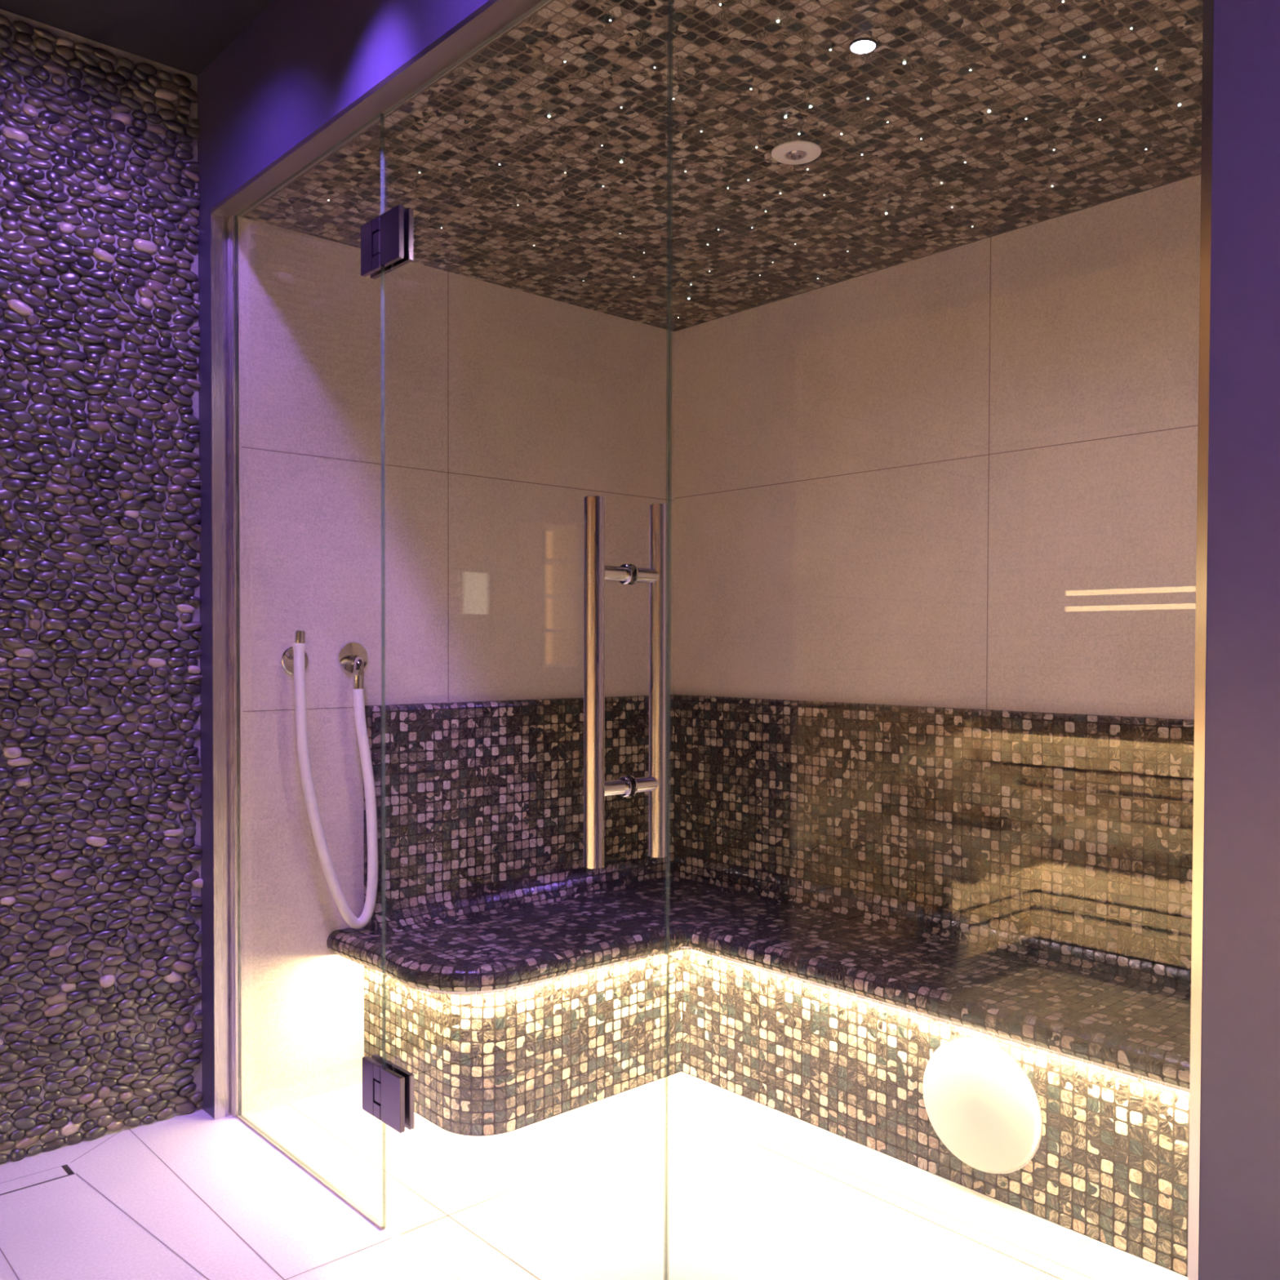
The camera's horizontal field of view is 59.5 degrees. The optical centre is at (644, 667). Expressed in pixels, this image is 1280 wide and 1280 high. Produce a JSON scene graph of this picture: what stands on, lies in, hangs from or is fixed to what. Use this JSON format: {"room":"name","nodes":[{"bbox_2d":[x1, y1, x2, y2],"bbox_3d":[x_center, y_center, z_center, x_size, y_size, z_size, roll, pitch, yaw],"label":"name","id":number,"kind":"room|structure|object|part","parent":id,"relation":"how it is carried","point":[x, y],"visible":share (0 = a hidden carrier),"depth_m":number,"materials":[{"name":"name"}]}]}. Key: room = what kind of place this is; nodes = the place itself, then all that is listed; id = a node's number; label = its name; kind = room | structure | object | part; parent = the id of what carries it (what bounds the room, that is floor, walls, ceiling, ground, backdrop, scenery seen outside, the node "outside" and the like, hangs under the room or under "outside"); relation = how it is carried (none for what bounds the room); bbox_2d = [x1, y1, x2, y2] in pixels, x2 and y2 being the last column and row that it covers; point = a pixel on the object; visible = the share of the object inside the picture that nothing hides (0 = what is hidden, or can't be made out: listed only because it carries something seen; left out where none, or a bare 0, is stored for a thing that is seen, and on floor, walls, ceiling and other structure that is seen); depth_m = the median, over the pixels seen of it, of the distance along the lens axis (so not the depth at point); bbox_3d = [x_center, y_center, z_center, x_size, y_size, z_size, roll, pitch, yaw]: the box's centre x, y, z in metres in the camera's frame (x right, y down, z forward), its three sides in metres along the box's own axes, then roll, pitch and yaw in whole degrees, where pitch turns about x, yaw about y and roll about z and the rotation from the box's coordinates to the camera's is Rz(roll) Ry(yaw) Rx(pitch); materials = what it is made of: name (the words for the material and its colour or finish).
{"room":"spa","nodes":[
{"label":"spa","id":0,"kind":"room"},
{"bbox_2d":[0,8,203,1164],"bbox_3d":[-1.483,-0.185,2.817,0.769,2.765,0.168,-1,1,-42],"label":"wall","id":1,"kind":"structure","parent":0,"point":[101,961],"depth_m":2.81,"materials":[{"name":"stone"}]},
{"bbox_2d":[0,0,272,75],"bbox_3d":[-1.154,-1.559,0.810,3.210,0.060,7.400,-1,1,-42],"label":"ceiling","id":2,"kind":"structure","parent":0,"point":[186,36],"depth_m":2.71,"materials":[{"name":"paint"}]},
{"bbox_2d":[238,216,674,1115],"bbox_3d":[-0.484,-0.029,3.553,1.676,2.422,0.121,-1,1,-42],"label":"wall","id":3,"kind":"structure","parent":0,"point":[506,408],"depth_m":3.23,"materials":[{"name":"beige tile"}]},
{"bbox_2d":[210,213,241,1119],"bbox_3d":[-1.096,0.006,2.940,0.068,2.372,0.029,-1,1,-42],"label":"trim","id":4,"kind":"structure","parent":3,"relation":"attached to","point":[224,458],"depth_m":2.94,"materials":[{"name":"metal"}]},
{"bbox_2d":[280,646,308,675],"bbox_3d":[-0.935,-0.020,3.026,0.078,0.078,0.058,-1,1,-42],"label":"hook","id":5,"kind":"object","parent":3,"relation":"attached to","point":[286,659],"visible":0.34,"depth_m":3.03,"materials":[{"name":"silver metal"}]},
{"bbox_2d":[293,630,377,928],"bbox_3d":[-0.843,0.313,3.061,0.246,0.827,0.034,-1,1,-42],"label":"hose","id":6,"kind":"object","parent":5,"relation":"hanging from","point":[299,646],"visible":1,"depth_m":3.06,"materials":[{"name":"white rubber"}]},
{"bbox_2d":[337,641,368,688],"bbox_3d":[-0.798,-0.009,3.131,0.092,0.132,0.086,-1,1,-42],"label":"outlet","id":7,"kind":"object","parent":3,"relation":"attached to","point":[352,656],"visible":1,"depth_m":3.13,"materials":[{"name":"silver metal"}]},
{"bbox_2d":[0,1071,1187,1279],"bbox_3d":[-1.070,1.278,1.014,6.150,0.101,7.500,-1,1,-42],"label":"floor","id":8,"kind":"structure","parent":0,"point":[577,1193],"depth_m":2.51,"materials":[{"name":"tile"}]},
{"bbox_2d":[0,1164,75,1195],"bbox_3d":[-1.875,1.202,2.210,1.366,0.001,0.064,-1,1,-42],"label":"drain","id":9,"kind":"object","parent":8,"relation":"on","point":[55,1173],"visible":1,"depth_m":2.62,"materials":[{"name":"metal"}]},
{"bbox_2d":[326,694,1194,1277],"bbox_3d":[0.458,0.662,2.629,1.335,1.080,2.538,-1,1,-42],"label":"bench","id":10,"kind":"object","parent":8,"relation":"on","point":[858,891],"visible":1,"depth_m":3.02,"materials":[{"name":"tile"}]},
{"bbox_3d":[0.458,0.781,2.631,1.335,0.062,2.538,-1,1,-42],"label":"seat","id":11,"kind":"part","parent":10,"relation":"part of","materials":[{"name":"tile"}]},
{"bbox_3d":[0.399,0.814,2.701,2.655,0.010,0.671,1,1,27],"label":"seat edge rail","id":12,"kind":"part","parent":10,"relation":"part of","materials":[{"name":"tile"}]},
{"bbox_3d":[0.502,0.435,2.664,1.220,0.628,2.538,-1,1,-42],"label":"backrest","id":13,"kind":"part","parent":10,"relation":"part of","materials":[{"name":"tile"}]},
{"bbox_2d":[923,1036,1043,1173],"bbox_3d":[0.763,0.998,2.554,0.020,0.302,0.302,-1,1,-42],"label":"round cover","id":14,"kind":"object","parent":10,"relation":"attached to","point":[980,1101],"visible":1,"depth_m":2.54,"materials":[{"name":"white plastic"}]},
{"bbox_2d":[241,0,1203,331],"bbox_3d":[0.377,-1.194,2.515,1.570,0.050,2.538,-1,1,-42],"label":"ceiling","id":15,"kind":"structure","parent":0,"point":[1024,58],"depth_m":2.48,"materials":[{"name":"tile"}]},
{"bbox_2d":[771,141,821,164],"bbox_3d":[0.343,-1.164,2.535,0.112,0.010,0.112,-1,1,-42],"label":"ceiling fitting","id":16,"kind":"object","parent":15,"relation":"attached to","point":[793,153],"visible":1,"depth_m":2.52,"materials":[{"name":"white plastic"}]},
{"bbox_2d":[848,37,877,53],"bbox_3d":[0.407,-1.157,2.086,0.053,0.006,0.053,-1,1,-42],"label":"recessed light","id":17,"kind":"object","parent":15,"relation":"in","point":[864,45],"visible":1,"depth_m":2.08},
{"bbox_2d":[197,0,1279,1279],"bbox_3d":[0.629,-0.149,1.121,0.180,2.760,5.220,-1,1,-42],"label":"wall","id":18,"kind":"structure","parent":0,"point":[297,64],"depth_m":1.07,"materials":[{"name":"purple paint"}]},
{"bbox_2d":[235,112,385,1229],"bbox_3d":[-0.813,0.012,2.661,0.013,2.370,0.765,-1,1,-42],"label":"glass panels","id":19,"kind":"object","parent":18,"relation":"in","point":[313,1172],"depth_m":2.63,"materials":[{"name":"clear glass"}]},
{"bbox_2d":[210,0,551,217],"bbox_3d":[-0.266,-1.166,2.006,0.068,0.012,2.491,-1,1,-42],"label":"trim","id":20,"kind":"structure","parent":18,"relation":"attached to","point":[493,15],"depth_m":2.28,"materials":[{"name":"metal"}]},
{"bbox_2d":[360,0,669,1279],"bbox_3d":[-0.282,0.022,2.074,0.171,2.356,0.943,-1,1,-42],"label":"door","id":21,"kind":"structure","parent":18,"relation":"in","point":[387,240],"depth_m":1.82,"materials":[{"name":"clear glass"}]},
{"bbox_3d":[-0.533,-0.891,2.354,0.012,0.106,0.162,-1,1,-42],"label":"plate","id":22,"kind":"part","parent":21,"relation":"part of","materials":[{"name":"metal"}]},
{"bbox_3d":[-0.539,0.903,2.388,0.012,0.114,0.162,-1,1,-42],"label":"plate","id":23,"kind":"part","parent":21,"relation":"part of","materials":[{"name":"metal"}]},
{"bbox_3d":[-0.079,0.023,1.748,0.033,0.578,0.033,-1,1,-42],"label":"pull handle","id":24,"kind":"part","parent":21,"relation":"part of","materials":[{"name":"metal"}]},
{"bbox_2d":[665,0,673,1279],"bbox_3d":[0.301,0.038,1.432,0.013,2.370,0.784,-1,1,-42],"label":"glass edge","id":25,"kind":"object","parent":18,"relation":"in","point":[671,2],"depth_m":1.72,"materials":[{"name":"clear glass"}]},
{"bbox_2d":[1187,0,1214,1279],"bbox_3d":[0.558,0.045,1.116,0.068,2.372,0.028,-1,1,-42],"label":"trim","id":26,"kind":"structure","parent":18,"relation":"attached to","point":[1208,24],"depth_m":1.13,"materials":[{"name":"silver metal"}]},
{"bbox_2d":[673,174,1200,719],"bbox_3d":[0.992,-0.017,3.098,0.101,2.422,2.538,-1,1,-42],"label":"wall","id":27,"kind":"structure","parent":0,"point":[965,476],"depth_m":3.13,"materials":[{"name":"beige tile"}]}
]}

